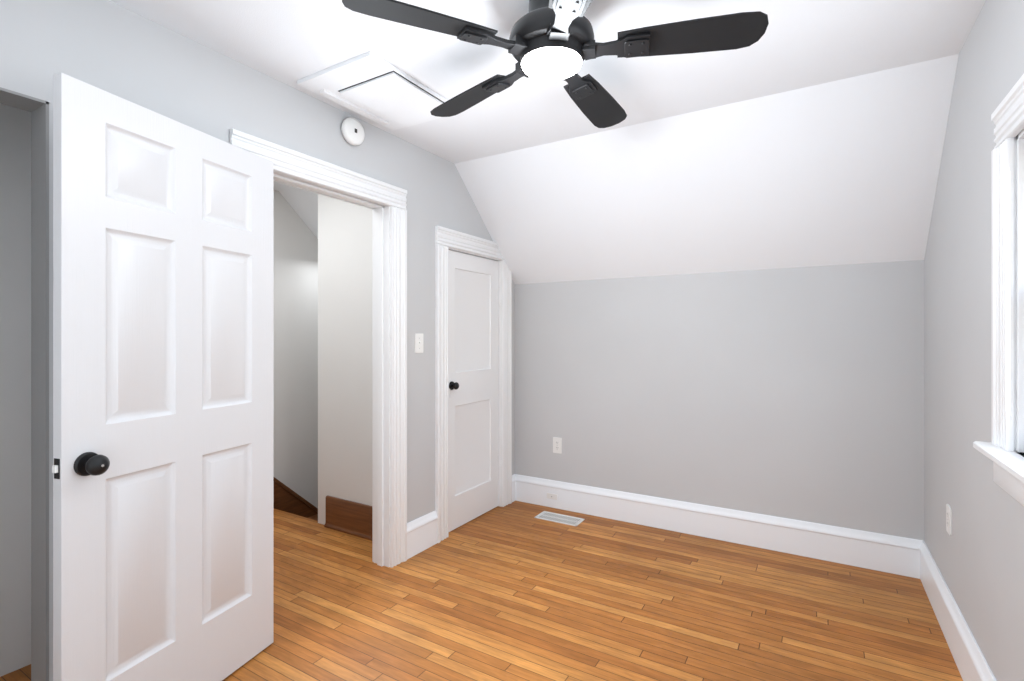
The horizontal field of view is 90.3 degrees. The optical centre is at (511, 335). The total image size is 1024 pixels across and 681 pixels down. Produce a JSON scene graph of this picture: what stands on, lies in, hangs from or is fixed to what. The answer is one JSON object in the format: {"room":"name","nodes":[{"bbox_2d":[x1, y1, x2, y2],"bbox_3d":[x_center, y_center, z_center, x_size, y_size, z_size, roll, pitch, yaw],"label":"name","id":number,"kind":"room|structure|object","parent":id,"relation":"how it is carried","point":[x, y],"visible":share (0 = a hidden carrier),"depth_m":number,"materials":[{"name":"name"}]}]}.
{"room":"empty bedroom","nodes":[
{"label":"empty bedroom","id":0,"kind":"room"},
{"bbox_2d":[0,0,514,680],"bbox_3d":[-1.275,0.080,2.499,0.700,2.400,3.870,0,0,31],"label":"wall","id":1,"kind":"structure","parent":0,"point":[132,56],"depth_m":1.94,"materials":[{"name":"grey paint"}]},
{"bbox_2d":[229,128,406,567],"bbox_3d":[-0.929,0.270,2.512,0.120,2.020,0.812,0,0,31],"label":"door jamb","id":2,"kind":"structure","parent":1,"relation":"in","point":[381,384],"depth_m":2.83,"materials":[{"name":"white wood"}]},
{"bbox_2d":[52,72,272,680],"bbox_3d":[-1.126,0.276,1.757,0.168,1.992,0.778,0,0,19],"label":"entry door","id":3,"kind":"structure","parent":2,"relation":"attached to","point":[162,469],"depth_m":1.65,"materials":[{"name":"white wood"}]},
{"bbox_2d":[341,117,364,145],"bbox_3d":[-0.801,-1.030,2.570,0.040,0.134,0.134,0,0,31],"label":"smoke detector","id":4,"kind":"object","parent":1,"relation":"attached to","point":[352,129],"visible":1,"depth_m":2.55,"materials":[{"name":"white plastic"}]},
{"bbox_2d":[415,333,422,352],"bbox_3d":[-0.547,0.045,3.018,0.014,0.116,0.072,0,0,31],"label":"switch plate","id":5,"kind":"object","parent":1,"relation":"attached to","point":[418,342],"visible":1,"depth_m":3.01,"materials":[{"name":"white plastic"}]},
{"bbox_2d":[407,510,437,558],"bbox_3d":[-0.537,1.180,3.024,0.024,0.200,0.280,0,0,31],"label":"baseboard","id":6,"kind":"structure","parent":1,"relation":"attached to","point":[422,531],"depth_m":3.02,"materials":[{"name":"white wood"}]},
{"bbox_2d":[435,225,511,542],"bbox_3d":[-0.283,0.300,3.550,0.158,1.960,0.887,0,0,31],"label":"door","id":7,"kind":"structure","parent":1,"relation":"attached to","point":[460,251],"depth_m":3.51,"materials":[{"name":"white wood"}]},
{"bbox_2d":[273,190,317,507],"bbox_3d":[-1.986,0.830,3.743,0.100,3.900,2.470,0,0,31],"label":"wall","id":8,"kind":"structure","parent":0,"point":[295,354],"depth_m":4.07,"materials":[{"name":"white paint"}]},
{"bbox_2d":[273,477,371,540],"bbox_3d":[-1.305,1.763,3.391,1.431,1.378,2.371,0,0,31],"label":"baseboard","id":9,"kind":"structure","parent":8,"relation":"attached to","point":[349,517],"depth_m":3.36,"materials":[{"name":"brown wood"}]},
{"bbox_2d":[273,508,317,522],"bbox_3d":[-1.317,1.905,4.128,0.650,1.250,1.121,0,0,31],"label":"floor","id":10,"kind":"structure","parent":0,"point":[313,518],"depth_m":3.69,"materials":[{"name":"brown wood"}]},
{"bbox_2d":[318,194,372,524],"bbox_3d":[-0.704,0.830,3.760,0.780,3.900,1.120,0,0,31],"label":"wall","id":11,"kind":"structure","parent":0,"point":[344,350],"depth_m":3.34,"materials":[{"name":"white paint"}]},
{"bbox_2d":[0,501,962,680],"bbox_3d":[-0.525,1.380,2.106,4.290,0.200,3.970,0,0,31],"label":"floor","id":12,"kind":"structure","parent":0,"point":[515,591],"depth_m":2.36,"materials":[{"name":"brown wood"}]},
{"bbox_2d":[534,511,584,525],"bbox_3d":[0.332,1.278,3.563,0.321,0.004,0.151,0,0,31],"label":"floor vent","id":13,"kind":"object","parent":12,"relation":"in","point":[560,518],"visible":1,"depth_m":3.56,"materials":[{"name":"white metal"}]},
{"bbox_2d":[109,0,985,283],"bbox_3d":[-0.525,-0.725,2.106,4.290,1.071,3.970,0,0,31],"label":"ceiling","id":14,"kind":"structure","parent":0,"point":[805,133],"depth_m":2.47,"materials":[{"name":"white paint"}]},
{"bbox_2d":[297,51,447,129],"bbox_3d":[-0.599,-1.105,2.372,0.450,0.030,0.590,0,0,31],"label":"ceiling hatch","id":15,"kind":"object","parent":14,"relation":"attached to","point":[370,85],"visible":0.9,"depth_m":2.29,"materials":[{"name":"white"}]},
{"bbox_2d":[342,0,768,127],"bbox_3d":[0.155,-1.002,1.740,1.271,0.235,1.224,0,0,31],"label":"fan","id":16,"kind":"object","parent":14,"relation":"hanging from","point":[551,40],"visible":1,"depth_m":1.61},
{"bbox_2d":[515,260,923,539],"bbox_3d":[0.471,0.830,3.765,4.290,3.900,0.100,0,0,31],"label":"wall","id":17,"kind":"structure","parent":0,"point":[797,393],"depth_m":3.15,"materials":[{"name":"grey paint"}]},
{"bbox_2d":[553,437,561,453],"bbox_3d":[0.337,0.815,3.784,0.072,0.116,0.007,0,0,31],"label":"electrical outlet","id":18,"kind":"object","parent":17,"relation":"attached to","point":[557,444],"visible":1,"depth_m":3.78,"materials":[{"name":"white plastic"}]},
{"bbox_2d":[512,474,914,577],"bbox_3d":[1.062,1.180,3.323,2.460,0.200,0.053,0,0,31],"label":"baseboard","id":19,"kind":"structure","parent":17,"relation":"attached to","point":[904,556],"depth_m":3.15,"materials":[{"name":"white wood"}]},
{"bbox_2d":[547,493,556,499],"bbox_3d":[0.296,1.195,3.784,0.085,0.040,0.010,0,0,31],"label":"outlet","id":20,"kind":"object","parent":19,"relation":"attached to","point":[551,496],"visible":1,"depth_m":3.78,"materials":[{"name":"white plastic"}]},
{"bbox_2d":[924,0,1023,680],"bbox_3d":[1.258,0.080,1.035,0.130,2.400,3.970,0,0,31],"label":"wall","id":21,"kind":"structure","parent":0,"point":[978,555],"depth_m":1.86,"materials":[{"name":"grey paint"}]},
{"bbox_2d":[946,504,950,535],"bbox_3d":[1.858,0.783,2.167,0.007,0.116,0.072,0,0,31],"label":"electrical outlet","id":22,"kind":"object","parent":21,"relation":"attached to","point":[948,518],"visible":1,"depth_m":2.16,"materials":[{"name":"white plastic"}]},
{"bbox_2d":[915,539,995,680],"bbox_3d":[1.193,1.180,1.074,0.026,0.200,3.773,0,0,31],"label":"baseboard","id":23,"kind":"structure","parent":21,"relation":"attached to","point":[972,665],"depth_m":2.07,"materials":[{"name":"white wood"}]},
{"bbox_2d":[973,441,1023,505],"bbox_3d":[1.227,0.391,1.112,0.122,0.121,1.070,0,0,31],"label":"window sill","id":24,"kind":"structure","parent":21,"relation":"in","point":[1008,472],"depth_m":1.41,"materials":[{"name":"white wood"}]},
{"bbox_2d":[991,74,1023,455],"bbox_3d":[1.273,-0.164,1.084,0.155,1.031,1.022,0,0,31],"label":"window","id":25,"kind":"structure","parent":21,"relation":"in","point":[1019,293],"depth_m":1.46,"materials":[{"name":"white wood"}]}
]}

